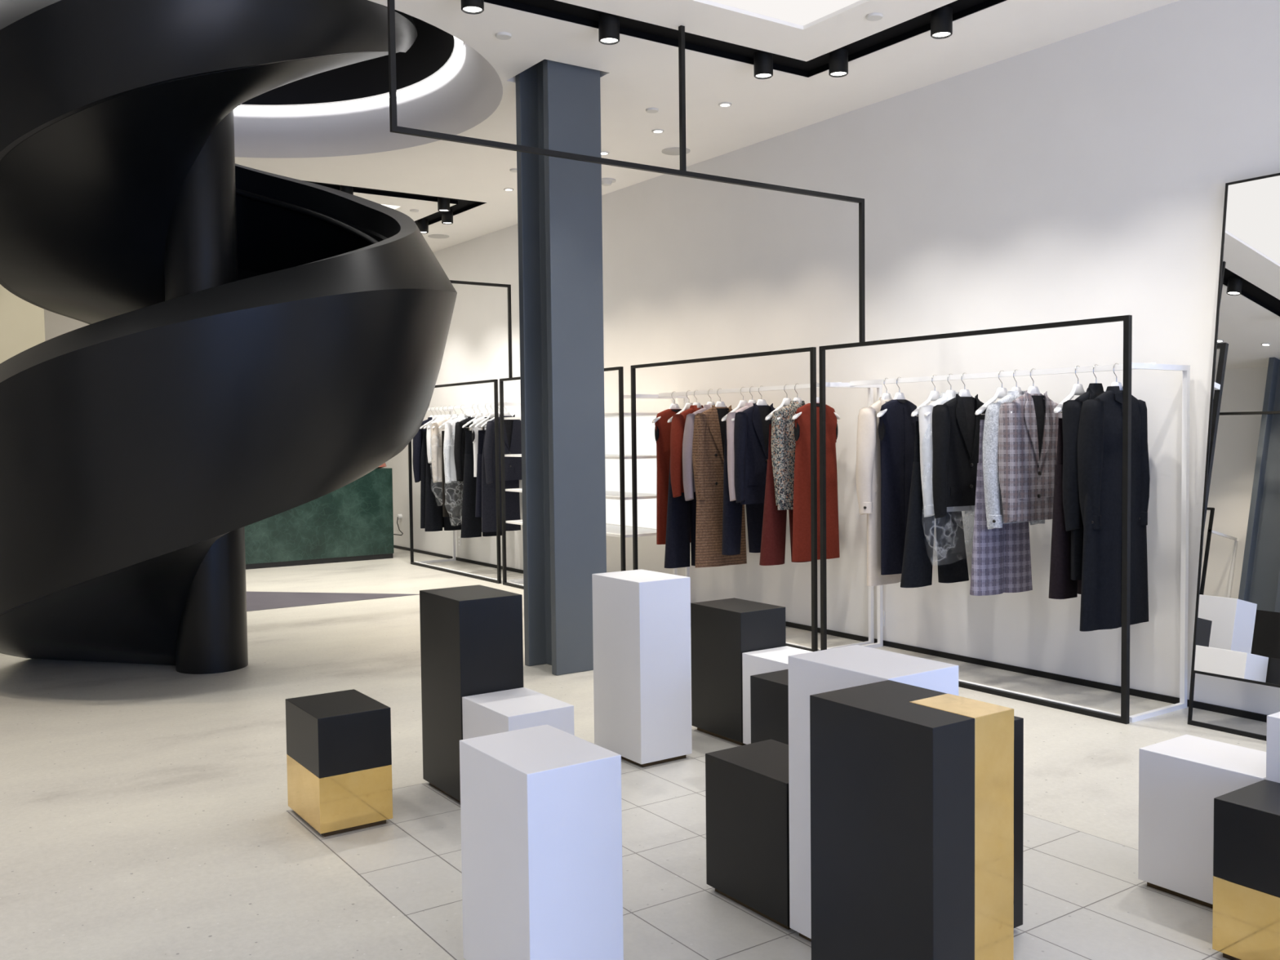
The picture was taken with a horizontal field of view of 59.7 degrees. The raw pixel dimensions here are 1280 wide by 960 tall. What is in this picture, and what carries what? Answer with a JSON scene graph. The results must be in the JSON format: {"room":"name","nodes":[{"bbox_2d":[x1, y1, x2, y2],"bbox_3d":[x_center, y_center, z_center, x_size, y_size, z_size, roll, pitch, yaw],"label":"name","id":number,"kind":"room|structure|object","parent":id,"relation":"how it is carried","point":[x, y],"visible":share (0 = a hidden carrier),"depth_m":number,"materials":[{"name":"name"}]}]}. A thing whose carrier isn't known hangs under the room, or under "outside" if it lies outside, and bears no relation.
{"room":"clothing store","nodes":[
{"label":"clothing store","id":0,"kind":"room"},
{"bbox_2d":[0,284,44,363],"bbox_3d":[-7.844,-0.776,11.699,2.868,3.766,0.200,-2,3,-35],"label":"wall","id":1,"kind":"structure","parent":0,"point":[22,323],"depth_m":12.24,"materials":[{"name":"paint"}]},
{"bbox_2d":[44,309,89,341],"bbox_3d":[-7.262,-1.116,14.492,7.020,4.200,0.150,-2,3,-35],"label":"wall","id":2,"kind":"structure","parent":0,"point":[55,324],"depth_m":14.25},
{"bbox_2d":[0,547,1266,959],"bbox_3d":[-1.736,1.307,6.627,7.420,0.120,19.600,-2,3,-35],"label":"floor","id":3,"kind":"structure","parent":0,"point":[145,814],"depth_m":4.33,"materials":[{"name":"tile"}]},
{"bbox_2d":[0,0,457,674],"bbox_3d":[-2.796,-1.520,7.269,3.134,5.500,3.121,-2,3,-35],"label":"spiral staircase","id":4,"kind":"structure","parent":3,"relation":"on","point":[255,344],"depth_m":6.23,"materials":[{"name":"metal"}]},
{"bbox_2d":[244,467,394,569],"bbox_3d":[-4.231,0.444,13.283,2.490,1.113,0.570,-2,3,-35],"label":"reception desk","id":5,"kind":"object","parent":3,"relation":"on","point":[353,522],"visible":0.44,"depth_m":13.33,"materials":[{"name":"green stone"}]},
{"bbox_2d":[246,591,418,611],"bbox_3d":[-4.399,1.095,11.018,3.340,0.003,3.340,-2,3,-35],"label":"rug","id":6,"kind":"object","parent":3,"relation":"on","point":[255,601],"depth_m":10.39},
{"bbox_2d":[285,688,392,836],"bbox_3d":[-1.190,1.105,4.397,0.286,0.455,0.394,-2,3,-35],"label":"plinth","id":7,"kind":"object","parent":3,"relation":"on","point":[339,753],"visible":1,"depth_m":4.25,"materials":[{"name":"gold metal"}]},
{"bbox_2d":[408,379,523,583],"bbox_3d":[-1.844,-0.021,12.325,0.570,2.065,2.235,-2,3,-35],"label":"clothing rack","id":8,"kind":"object","parent":3,"relation":"on","point":[421,563],"visible":0.66,"depth_m":11.88,"materials":[{"name":"black metal"}]},
{"bbox_2d":[420,431,444,528],"bbox_3d":[-2.366,-0.008,13.065,0.464,1.128,0.136,-2,3,-32],"label":"coat","id":9,"kind":"object","parent":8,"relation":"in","point":[423,468],"visible":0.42,"depth_m":12.94,"materials":[{"name":"fabric"}]},
{"bbox_2d":[424,441,461,531],"bbox_3d":[-2.299,0.011,12.968,0.439,1.157,0.120,-2,3,-26],"label":"trousers","id":10,"kind":"object","parent":8,"relation":"in","point":[433,491],"visible":0.38,"depth_m":12.88,"materials":[{"name":"fabric"}]},
{"bbox_2d":[470,404,476,417],"bbox_3d":[-1.811,-0.701,12.220,0.424,0.260,0.048,-2,3,-35],"label":"clothes hanger","id":11,"kind":"object","parent":8,"relation":"hanging from","point":[473,415],"visible":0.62,"depth_m":12.21,"materials":[{"name":"white plastic"}]},
{"bbox_2d":[453,415,476,480],"bbox_3d":[-1.818,-0.351,12.247,0.473,0.712,0.138,-2,3,-35],"label":"jacket","id":12,"kind":"object","parent":11,"relation":"hanging from","point":[460,432],"visible":0.41,"depth_m":12.11,"materials":[{"name":"black fabric"}]},
{"bbox_2d":[475,430,484,517],"bbox_3d":[-1.556,-0.073,11.887,0.440,0.917,0.113,-2,3,-32],"label":"trousers","id":13,"kind":"object","parent":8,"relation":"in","point":[481,433],"visible":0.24,"depth_m":11.77,"materials":[{"name":"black fabric"}]},
{"bbox_2d":[460,430,502,537],"bbox_3d":[-1.732,0.038,12.148,0.500,1.157,0.112,-2,3,-34],"label":"trousers","id":14,"kind":"object","parent":8,"relation":"in","point":[471,525],"visible":0.36,"depth_m":12.03,"materials":[{"name":"fabric"}]},
{"bbox_2d":[471,417,492,476],"bbox_3d":[-1.638,-0.358,11.990,0.372,0.640,0.101,-2,3,-33],"label":"white garment","id":15,"kind":"object","parent":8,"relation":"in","point":[474,430],"visible":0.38,"depth_m":11.88,"materials":[{"name":"white fabric"}]},
{"bbox_2d":[481,430,520,532],"bbox_3d":[-1.475,0.005,11.769,0.444,1.068,0.140,-2,3,-30],"label":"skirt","id":16,"kind":"object","parent":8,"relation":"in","point":[488,500],"visible":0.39,"depth_m":11.68,"materials":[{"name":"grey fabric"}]},
{"bbox_2d":[503,405,511,416],"bbox_3d":[-1.390,-0.681,11.611,0.424,0.260,0.048,-2,3,-38],"label":"clothes hanger","id":17,"kind":"object","parent":8,"relation":"hanging from","point":[505,413],"visible":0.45,"depth_m":11.61,"materials":[{"name":"white plastic"}]},
{"bbox_2d":[484,414,521,484],"bbox_3d":[-1.396,-0.326,11.638,0.505,0.722,0.146,-2,3,-38],"label":"blazer","id":18,"kind":"object","parent":17,"relation":"hanging from","point":[513,437],"visible":0.67,"depth_m":11.58,"materials":[{"name":"grey fabric"}]},
{"bbox_3d":[-2.171,-0.222,12.769,0.496,1.020,0.200,-2,3,-35],"label":"garment cover","id":19,"kind":"object","parent":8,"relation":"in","visible":0},
{"bbox_2d":[431,416,449,482],"bbox_3d":[-2.179,-0.350,12.777,0.443,0.754,0.136,-2,3,-33],"label":"blouse","id":20,"kind":"object","parent":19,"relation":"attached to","point":[436,433],"visible":0.31,"depth_m":12.65,"materials":[{"name":"beige fabric"}]},
{"bbox_2d":[441,431,463,516],"bbox_3d":[-2.080,-0.074,12.650,0.371,0.968,0.139,-2,3,-38],"label":"skirt","id":21,"kind":"object","parent":19,"relation":"attached to","point":[452,492],"visible":0.3,"depth_m":12.57,"materials":[{"name":"grey fabric"}]},
{"bbox_3d":[-1.972,-0.107,12.487,0.486,1.230,0.198,-2,3,-35],"label":"garment cover","id":22,"kind":"object","parent":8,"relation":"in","visible":0},
{"bbox_2d":[443,415,467,484],"bbox_3d":[-1.982,-0.340,12.491,0.456,0.754,0.135,-2,3,-31],"label":"blouse","id":23,"kind":"object","parent":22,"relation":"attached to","point":[449,433],"visible":0.34,"depth_m":12.37,"materials":[{"name":"white fabric"}]},
{"bbox_3d":[-2.436,-0.731,13.124,0.424,0.260,0.048,-3,3,-38],"label":"clothes hanger","id":24,"kind":"object","parent":8,"relation":"hanging from","visible":0},
{"bbox_2d":[413,417,432,482],"bbox_3d":[-2.440,-0.357,13.153,0.516,0.764,0.142,-3,3,-38],"label":"blouse","id":25,"kind":"object","parent":24,"relation":"hanging from","point":[418,438],"visible":0.23,"depth_m":12.98,"materials":[{"name":"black fabric"}]},
{"bbox_2d":[419,584,523,802],"bbox_3d":[-0.713,0.894,4.720,0.286,0.840,0.394,-2,3,-35],"label":"plinth","id":26,"kind":"object","parent":3,"relation":"on","point":[472,643],"visible":0.61,"depth_m":4.58,"materials":[{"name":"wood"}]},
{"bbox_2d":[462,687,574,739],"bbox_3d":[-0.482,1.097,4.397,0.286,0.455,0.394,-2,3,-35],"label":"plinth","id":27,"kind":"object","parent":3,"relation":"on","point":[517,708],"visible":0.4,"depth_m":4.31,"materials":[{"name":"white paint"}]},
{"bbox_2d":[459,724,623,959],"bbox_3d":[-0.276,1.055,3.070,0.286,0.645,0.394,-2,3,-35],"label":"plinth","id":28,"kind":"object","parent":3,"relation":"on","point":[541,809],"visible":1,"depth_m":2.94,"materials":[{"name":"white paint"}]},
{"bbox_2d":[515,59,606,675],"bbox_3d":[-0.502,-0.748,7.142,0.382,3.916,0.413,-2,3,-35],"label":"steel column","id":29,"kind":"structure","parent":3,"relation":"on","point":[558,104],"depth_m":7.01,"materials":[{"name":"metal"}]},
{"bbox_2d":[499,366,677,589],"bbox_3d":[-0.537,0.042,10.436,0.572,2.065,2.180,-2,3,-35],"label":"shelving unit","id":30,"kind":"object","parent":3,"relation":"on","point":[618,432],"visible":0.36,"depth_m":10.15,"materials":[{"name":"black metal"}]},
{"bbox_2d":[504,453,656,458],"bbox_3d":[-0.541,-0.224,10.424,0.510,0.022,2.126,-2,3,-35],"label":"shelf","id":31,"kind":"object","parent":30,"relation":"attached to","point":[606,455],"depth_m":9.62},
{"bbox_2d":[503,413,657,419],"bbox_3d":[-0.545,-0.594,10.409,0.510,0.022,2.126,-2,3,-35],"label":"shelf","id":32,"kind":"object","parent":30,"relation":"attached to","point":[619,415],"depth_m":9.88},
{"bbox_2d":[505,488,656,499],"bbox_3d":[-0.537,0.121,10.439,0.510,0.022,2.126,-2,3,-35],"label":"shelf","id":33,"kind":"object","parent":30,"relation":"attached to","point":[611,493],"depth_m":10.00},
{"bbox_2d":[505,520,656,537],"bbox_3d":[-0.533,0.441,10.452,0.510,0.022,2.126,-2,3,-35],"label":"shelf","id":34,"kind":"object","parent":30,"relation":"attached to","point":[611,530],"depth_m":9.98,"materials":[{"name":"white"}]},
{"bbox_2d":[591,568,692,767],"bbox_3d":[0.007,0.865,5.217,0.286,0.840,0.394,-2,3,-35],"label":"plinth","id":35,"kind":"object","parent":3,"relation":"on","point":[642,618],"visible":0.89,"depth_m":5.08,"materials":[{"name":"white paint"}]},
{"bbox_2d":[690,597,786,745],"bbox_3d":[0.487,0.943,5.552,0.286,0.645,0.394,-2,3,-35],"label":"plinth","id":36,"kind":"object","parent":3,"relation":"on","point":[722,630],"visible":0.79,"depth_m":5.44,"materials":[{"name":"wood"}]},
{"bbox_2d":[705,739,791,929],"bbox_3d":[0.445,1.121,3.570,0.286,0.455,0.394,-2,3,-35],"label":"plinth","id":37,"kind":"object","parent":3,"relation":"on","point":[747,785],"visible":0.71,"depth_m":3.49,"materials":[{"name":"wood"}]},
{"bbox_2d":[631,346,874,651],"bbox_3d":[0.784,0.106,8.524,0.570,2.065,2.164,-2,3,-35],"label":"clothing rack","id":38,"kind":"object","parent":3,"relation":"on","point":[813,384],"visible":0.5,"depth_m":7.82,"materials":[{"name":"black metal"}]},
{"bbox_2d":[652,391,679,422],"bbox_3d":[0.286,-0.600,9.185,0.424,0.260,0.048,-2,3,-31],"label":"clothes hanger","id":39,"kind":"object","parent":38,"relation":"hanging from","point":[673,406],"visible":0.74,"depth_m":9.17,"materials":[{"name":"white plastic"}]},
{"bbox_2d":[654,408,690,544],"bbox_3d":[0.286,-0.031,9.221,0.378,1.110,0.100,-2,3,-30],"label":"dress","id":40,"kind":"object","parent":39,"relation":"hanging from","point":[662,428],"visible":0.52,"depth_m":9.13,"materials":[{"name":"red fabric"}]},
{"bbox_2d":[664,461,696,568],"bbox_3d":[0.406,0.131,9.056,0.500,1.137,0.112,-2,3,-31],"label":"trousers","id":41,"kind":"object","parent":38,"relation":"in","point":[681,513],"visible":0.3,"depth_m":8.95,"materials":[{"name":"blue fabric"}]},
{"bbox_2d":[670,404,703,497],"bbox_3d":[0.453,-0.233,8.966,0.508,0.734,0.142,-3,3,-38],"label":"shirt","id":42,"kind":"object","parent":41,"relation":"attached to","point":[677,425],"visible":0.29,"depth_m":8.80,"materials":[{"name":"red fabric"}]},
{"bbox_2d":[706,389,715,407],"bbox_3d":[0.562,-0.587,8.787,0.424,0.260,0.048,-2,3,-31],"label":"clothes hanger","id":43,"kind":"object","parent":38,"relation":"hanging from","point":[711,403],"visible":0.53,"depth_m":8.78,"materials":[{"name":"white plastic"}]},
{"bbox_2d":[682,404,711,501],"bbox_3d":[0.557,-0.218,8.819,0.508,0.754,0.150,-2,3,-31],"label":"blouse","id":44,"kind":"object","parent":43,"relation":"hanging from","point":[689,486],"visible":0.21,"depth_m":8.68,"materials":[{"name":"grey fabric"}]},
{"bbox_2d":[715,388,725,407],"bbox_3d":[0.628,-0.584,8.692,0.424,0.260,0.048,-2,3,-32],"label":"clothes hanger","id":45,"kind":"object","parent":38,"relation":"hanging from","point":[718,404],"visible":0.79,"depth_m":8.69,"materials":[{"name":"white plastic"}]},
{"bbox_2d":[692,404,746,568],"bbox_3d":[0.622,0.040,8.732,0.491,1.260,0.144,-2,3,-32],"label":"coat","id":46,"kind":"object","parent":45,"relation":"hanging from","point":[708,434],"visible":0.59,"depth_m":8.63,"materials":[{"name":"beige fabric"}]},
{"bbox_2d":[726,402,753,501],"bbox_3d":[0.841,-0.214,8.406,0.464,0.734,0.135,-3,3,-39],"label":"shirt","id":47,"kind":"object","parent":38,"relation":"in","point":[730,424],"visible":0.2,"depth_m":8.26,"materials":[{"name":"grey fabric"}]},
{"bbox_2d":[721,425,764,555],"bbox_3d":[0.791,0.070,8.493,0.410,0.977,0.111,-2,3,-34],"label":"trousers","id":48,"kind":"object","parent":47,"relation":"attached to","point":[732,510],"visible":0.44,"depth_m":8.40,"materials":[{"name":"blue fabric"}]},
{"bbox_2d":[755,386,767,404],"bbox_3d":[0.906,-0.570,8.289,0.424,0.260,0.048,-2,3,-33],"label":"clothes hanger","id":49,"kind":"object","parent":38,"relation":"hanging from","point":[760,402],"visible":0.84,"depth_m":8.28,"materials":[{"name":"white plastic"}]},
{"bbox_2d":[733,402,775,504],"bbox_3d":[0.903,-0.201,8.317,0.476,0.750,0.137,-2,3,-33],"label":"blazer","id":50,"kind":"object","parent":49,"relation":"hanging from","point":[751,428],"visible":0.6,"depth_m":8.22,"materials":[{"name":"blue fabric"}]},
{"bbox_2d":[759,424,811,565],"bbox_3d":[1.072,0.098,8.088,0.520,1.007,0.119,-2,3,-38],"label":"trousers","id":51,"kind":"object","parent":38,"relation":"in","point":[772,553],"visible":0.33,"depth_m":7.96,"materials":[{"name":"red fabric"}]},
{"bbox_2d":[777,383,803,419],"bbox_3d":[1.128,-0.559,7.969,0.424,0.260,0.048,-3,3,-39],"label":"clothes hanger","id":52,"kind":"object","parent":38,"relation":"hanging from","point":[799,399],"visible":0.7,"depth_m":7.96,"materials":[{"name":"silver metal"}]},
{"bbox_2d":[770,400,804,510],"bbox_3d":[1.120,-0.181,8.001,0.439,0.772,0.132,-3,3,-39],"label":"blouse","id":53,"kind":"object","parent":52,"relation":"hanging from","point":[783,443],"visible":0.39,"depth_m":7.87,"materials":[{"name":"fabric"}]},
{"bbox_2d":[791,396,840,419],"bbox_3d":[1.236,-0.554,7.812,0.424,0.260,0.048,-2,3,-33],"label":"clothes hanger","id":54,"kind":"object","parent":38,"relation":"hanging from","point":[796,415],"visible":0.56,"depth_m":7.81,"materials":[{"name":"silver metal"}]},
{"bbox_2d":[791,403,839,561],"bbox_3d":[1.236,0.010,7.846,0.432,1.100,0.105,-2,3,-33],"label":"coat","id":55,"kind":"object","parent":54,"relation":"hanging from","point":[802,541],"visible":0.78,"depth_m":7.76,"materials":[{"name":"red fabric"}]},
{"bbox_2d":[750,669,788,744],"bbox_3d":[0.706,1.070,4.728,0.286,0.455,0.394,-2,3,-35],"label":"plinth","id":56,"kind":"object","parent":3,"relation":"on","point":[769,691],"visible":0.14,"depth_m":4.71,"materials":[{"name":"wood"}]},
{"bbox_2d":[742,645,813,744],"bbox_3d":[0.717,1.049,5.225,0.286,0.455,0.394,-2,3,-35],"label":"plinth","id":57,"kind":"object","parent":3,"relation":"on","point":[772,660],"visible":0.3,"depth_m":5.27,"materials":[{"name":"white paint"}]},
{"bbox_2d":[787,644,958,942],"bbox_3d":[0.671,0.940,3.231,0.286,0.840,0.394,-2,3,-35],"label":"plinth","id":58,"kind":"object","parent":3,"relation":"on","point":[818,672],"visible":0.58,"depth_m":3.25,"materials":[{"name":"white paint"}]},
{"bbox_2d":[809,680,1013,959],"bbox_3d":[0.660,0.960,2.735,0.286,0.840,0.394,-2,3,-35],"label":"plinth","id":59,"kind":"object","parent":3,"relation":"on","point":[912,787],"visible":1,"depth_m":2.60,"materials":[{"name":"wood"}]},
{"bbox_2d":[818,315,1190,724],"bbox_3d":[2.060,0.168,6.679,0.570,2.065,2.207,-2,3,-35],"label":"clothing rack","id":60,"kind":"object","parent":3,"relation":"on","point":[1124,717],"visible":0.8,"depth_m":5.94,"materials":[{"name":"black metal"}]},
{"bbox_2d":[881,377,892,399],"bbox_3d":[1.612,-0.536,7.270,0.424,0.260,0.048,-3,3,-41],"label":"clothes hanger","id":61,"kind":"object","parent":60,"relation":"hanging from","point":[886,396],"visible":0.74,"depth_m":7.26,"materials":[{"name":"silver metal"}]},
{"bbox_2d":[855,397,901,586],"bbox_3d":[1.608,0.068,7.309,0.521,1.220,0.151,-3,3,-41],"label":"coat","id":62,"kind":"object","parent":61,"relation":"hanging from","point":[868,472],"visible":0.34,"depth_m":7.17,"materials":[{"name":"beige fabric"}]},
{"bbox_2d":[876,377,905,417],"bbox_3d":[1.674,-0.533,7.179,0.424,0.260,0.048,-2,3,-38],"label":"clothes hanger","id":63,"kind":"object","parent":60,"relation":"hanging from","point":[899,395],"visible":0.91,"depth_m":7.16,"materials":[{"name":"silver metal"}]},
{"bbox_2d":[878,399,919,574],"bbox_3d":[1.674,0.041,7.212,0.378,1.120,0.104,-2,3,-38],"label":"coat","id":64,"kind":"object","parent":63,"relation":"hanging from","point":[896,427],"visible":0.71,"depth_m":7.13,"materials":[{"name":"blue fabric"}]},
{"bbox_2d":[924,373,956,416],"bbox_3d":[1.910,-0.522,6.838,0.424,0.260,0.048,-2,3,-30],"label":"clothes hanger","id":65,"kind":"object","parent":60,"relation":"hanging from","point":[953,392],"visible":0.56,"depth_m":6.83,"materials":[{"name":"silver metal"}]},
{"bbox_2d":[918,393,974,517],"bbox_3d":[1.905,-0.153,6.869,0.440,0.754,0.136,-2,3,-30],"label":"blouse","id":66,"kind":"object","parent":65,"relation":"hanging from","point":[925,422],"visible":0.3,"depth_m":6.75,"materials":[{"name":"white fabric"}]},
{"bbox_2d":[958,373,971,396],"bbox_3d":[1.969,-0.519,6.752,0.424,0.260,0.048,-2,3,-32],"label":"clothes hanger","id":67,"kind":"object","parent":60,"relation":"hanging from","point":[963,393],"visible":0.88,"depth_m":6.74,"materials":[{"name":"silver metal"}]},
{"bbox_2d":[932,393,986,518],"bbox_3d":[1.966,-0.149,6.780,0.475,0.752,0.136,-2,3,-32],"label":"blazer","id":68,"kind":"object","parent":67,"relation":"hanging from","point":[955,423],"visible":0.81,"depth_m":6.68,"materials":[{"name":"black fabric"}]},
{"bbox_2d":[969,419,1032,595],"bbox_3d":[2.129,0.154,6.559,0.470,1.017,0.121,-2,3,-31],"label":"trousers","id":69,"kind":"object","parent":60,"relation":"in","point":[1001,560],"visible":0.38,"depth_m":6.48,"materials":[{"name":"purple fabric"}]},
{"bbox_2d":[1011,369,1022,394],"bbox_3d":[2.180,-0.509,6.448,0.424,0.260,0.048,-2,3,-37],"label":"clothes hanger","id":70,"kind":"object","parent":60,"relation":"hanging from","point":[1016,388],"visible":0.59,"depth_m":6.45,"materials":[{"name":"white plastic"}]},
{"bbox_2d":[982,390,1044,529],"bbox_3d":[2.172,-0.120,6.479,0.495,0.794,0.134,-2,3,-37],"label":"jacket","id":71,"kind":"object","parent":70,"relation":"hanging from","point":[993,496],"visible":0.38,"depth_m":6.33,"materials":[{"name":"grey fabric"}]},
{"bbox_2d":[1010,368,1039,413],"bbox_3d":[2.245,-0.506,6.353,0.424,0.260,0.048,-2,3,-33],"label":"clothes hanger","id":72,"kind":"object","parent":60,"relation":"hanging from","point":[1032,389],"visible":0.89,"depth_m":6.34,"materials":[{"name":"white plastic"}]},
{"bbox_2d":[997,390,1062,523],"bbox_3d":[2.239,-0.136,6.385,0.485,0.752,0.147,-2,3,-33],"label":"blazer","id":73,"kind":"object","parent":72,"relation":"hanging from","point":[1028,436],"visible":0.93,"depth_m":6.29,"materials":[{"name":"grey fabric"}]},
{"bbox_2d":[1053,365,1084,413],"bbox_3d":[2.408,-0.483,6.119,0.424,0.290,0.048,-2,3,-37],"label":"clothes hanger","id":74,"kind":"object","parent":60,"relation":"hanging from","point":[1077,388],"visible":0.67,"depth_m":6.09,"materials":[{"name":"white plastic"}]},
{"bbox_2d":[1111,363,1123,390],"bbox_3d":[2.538,-0.491,5.930,0.424,0.260,0.048,-2,3,-33],"label":"clothes hanger","id":75,"kind":"object","parent":60,"relation":"hanging from","point":[1113,384],"visible":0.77,"depth_m":5.92,"materials":[{"name":"white plastic"}]},
{"bbox_2d":[1077,386,1150,631],"bbox_3d":[2.530,0.141,5.971,0.570,1.282,0.154,-2,3,-33],"label":"coat","id":76,"kind":"object","parent":75,"relation":"hanging from","point":[1100,436],"visible":0.8,"depth_m":5.87,"materials":[{"name":"fabric"}]},
{"bbox_3d":[1.913,-0.012,6.863,0.506,1.055,0.200,-2,3,-37],"label":"garment cover","id":77,"kind":"object","parent":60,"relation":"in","visible":0},
{"bbox_2d":[900,421,968,587],"bbox_3d":[1.843,0.141,6.973,0.600,1.017,0.120,-2,3,-36],"label":"trousers","id":78,"kind":"object","parent":77,"relation":"attached to","point":[917,559],"visible":0.48,"depth_m":6.87,"materials":[{"name":"fabric"}]},
{"bbox_2d":[1013,715,1023,928],"bbox_3d":[0.912,1.027,3.401,0.286,0.645,0.394,-2,3,-35],"label":"plinth","id":79,"kind":"object","parent":3,"relation":"on","point":[1018,722],"visible":0.18,"depth_m":3.31,"materials":[{"name":"wood"}]},
{"bbox_2d":[1137,734,1266,908],"bbox_3d":[1.861,1.104,3.570,0.286,0.455,0.394,-2,3,-35],"label":"plinth","id":80,"kind":"object","parent":3,"relation":"on","point":[1180,778],"visible":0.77,"depth_m":3.54,"materials":[{"name":"white paint"}]},
{"bbox_2d":[1187,173,1279,741],"bbox_3d":[3.247,-0.124,5.166,0.334,2.749,1.250,-2,3,-35],"label":"leaning mirror","id":81,"kind":"object","parent":3,"relation":"on","point":[1237,633],"visible":1,"depth_m":5.53,"materials":[{"name":"mirror"}]},
{"bbox_2d":[1212,779,1279,959],"bbox_3d":[1.851,1.125,3.074,0.286,0.455,0.394,-2,3,-35],"label":"plinth","id":82,"kind":"object","parent":3,"relation":"on","point":[1246,922],"visible":1,"depth_m":3.08,"materials":[{"name":"wood"}]},
{"bbox_2d":[1266,711,1279,782],"bbox_3d":[2.089,1.020,3.235,0.286,0.645,0.394,-2,3,-35],"label":"plinth","id":83,"kind":"object","parent":3,"relation":"on","point":[1273,740],"visible":0.42,"depth_m":3.29,"materials":[{"name":"white paint"}]},
{"bbox_2d":[233,0,1179,252],"bbox_3d":[-1.783,-2.692,6.461,7.320,0.354,19.500,-2,3,-35],"label":"ceiling","id":84,"kind":"structure","parent":0,"point":[354,145],"depth_m":7.46,"materials":[{"name":"paint"}]},
{"bbox_2d":[234,93,389,110],"bbox_3d":[-2.519,-2.911,8.574,0.902,0.010,0.999,-2,3,-35],"label":"recessed light","id":85,"kind":"object","parent":84,"relation":"in","point":[386,96],"depth_m":8.69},
{"bbox_2d":[239,16,463,106],"bbox_3d":[-2.828,-3.613,7.065,4.900,1.500,4.900,-2,3,-35],"label":"trim","id":86,"kind":"structure","parent":84,"relation":"attached to","point":[433,48],"depth_m":8.52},
{"bbox_2d":[303,180,486,225],"bbox_3d":[-4.843,-2.727,11.000,5.352,0.120,4.047,-2,3,-35],"label":"track","id":87,"kind":"object","parent":84,"relation":"attached to","point":[461,206],"visible":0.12,"depth_m":10.72,"materials":[{"name":"black"}]},
{"bbox_2d":[396,36,462,96],"bbox_3d":[-1.479,-2.893,7.855,0.274,0.010,1.378,-2,3,-35],"label":"recessed light","id":88,"kind":"object","parent":84,"relation":"in","point":[451,63],"depth_m":7.89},
{"bbox_2d":[449,280,512,377],"bbox_3d":[-2.561,-1.802,10.045,3.136,1.700,0.026,-2,3,-35],"label":"frame","id":89,"kind":"object","parent":84,"relation":"hanging from","point":[508,286],"visible":0.34,"depth_m":10.93,"materials":[{"name":"black metal"}]},
{"bbox_2d":[386,0,865,342],"bbox_3d":[0.118,-1.673,6.162,3.146,1.700,0.026,-2,3,-35],"label":"frame","id":90,"kind":"object","parent":84,"relation":"hanging from","point":[394,128],"visible":1,"depth_m":6.20,"materials":[{"name":"black metal"}]},
{"bbox_2d":[484,0,1006,77],"bbox_3d":[0.290,-2.479,3.571,5.347,0.120,4.972,-2,3,-35],"label":"track","id":91,"kind":"object","parent":84,"relation":"attached to","point":[554,9],"visible":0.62,"depth_m":6.41,"materials":[{"name":"black"}]},
{"bbox_2d":[461,0,484,14],"bbox_3d":[-0.853,-2.458,5.674,0.116,0.137,0.116,-2,3,-35],"label":"track spotlight","id":92,"kind":"object","parent":91,"relation":"attached to","point":[468,6],"visible":1,"depth_m":5.65,"materials":[{"name":"black metal"}]},
{"bbox_2d":[598,13,619,44],"bbox_3d":[-0.171,-2.486,6.145,0.116,0.137,0.116,-2,3,-35],"label":"track spotlight","id":93,"kind":"object","parent":91,"relation":"attached to","point":[608,24],"visible":0.98,"depth_m":6.10,"materials":[{"name":"black metal"}]},
{"bbox_2d":[753,51,773,79],"bbox_3d":[0.751,-2.523,6.780,0.116,0.137,0.116,-2,3,-35],"label":"track spotlight","id":94,"kind":"object","parent":91,"relation":"attached to","point":[762,61],"visible":0.97,"depth_m":6.73,"materials":[{"name":"black metal"}]},
{"bbox_2d":[828,48,848,77],"bbox_3d":[1.204,-2.527,6.762,0.116,0.137,0.116,-2,3,-35],"label":"track spotlight","id":95,"kind":"object","parent":91,"relation":"attached to","point":[838,59],"visible":0.97,"depth_m":6.72,"materials":[{"name":"black metal"}]},
{"bbox_2d":[930,6,952,39],"bbox_3d":[1.653,-2.506,6.113,0.116,0.137,0.116,-2,3,-35],"label":"track spotlight","id":96,"kind":"object","parent":91,"relation":"attached to","point":[941,19],"visible":0.98,"depth_m":6.07,"materials":[{"name":"black metal"}]},
{"bbox_2d":[708,0,860,25],"bbox_3d":[0.300,-2.454,3.571,4.102,0.030,3.757,-2,3,-35],"label":"ceiling light panel","id":97,"kind":"object","parent":84,"relation":"attached to","point":[802,12],"visible":1,"depth_m":6.01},
{"bbox_2d":[382,0,1279,715],"bbox_3d":[1.187,-0.969,8.572,0.150,4.200,19.600,-2,3,-35],"label":"wall","id":98,"kind":"structure","parent":0,"point":[1084,175],"depth_m":7.13,"materials":[{"name":"paint"}]},
{"bbox_2d":[393,545,1267,722],"bbox_3d":[1.145,1.114,8.612,0.011,0.036,19.200,-2,3,-35],"label":"baseboard","id":99,"kind":"structure","parent":98,"relation":"attached to","point":[1197,704],"depth_m":6.87,"materials":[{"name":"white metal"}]},
{"bbox_3d":[2.470,-0.495,6.028,0.424,0.260,0.048,-2,3,-35],"label":"clothes hanger","id":100,"kind":"object","parent":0,"visible":0},
{"bbox_2d":[1062,382,1104,580],"bbox_3d":[2.467,0.003,6.061,0.468,1.053,0.138,-2,3,-35],"label":"coat","id":101,"kind":"object","parent":100,"relation":"hanging from","point":[1071,409],"visible":0.3,"depth_m":5.94,"materials":[{"name":"fabric"}]},
{"bbox_2d":[1048,417,1081,599],"bbox_3d":[2.412,0.148,6.149,0.450,0.977,0.112,-2,3,-34],"label":"trousers","id":102,"kind":"object","parent":101,"relation":"attached to","point":[1061,586],"visible":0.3,"depth_m":6.03,"materials":[{"name":"black fabric"}]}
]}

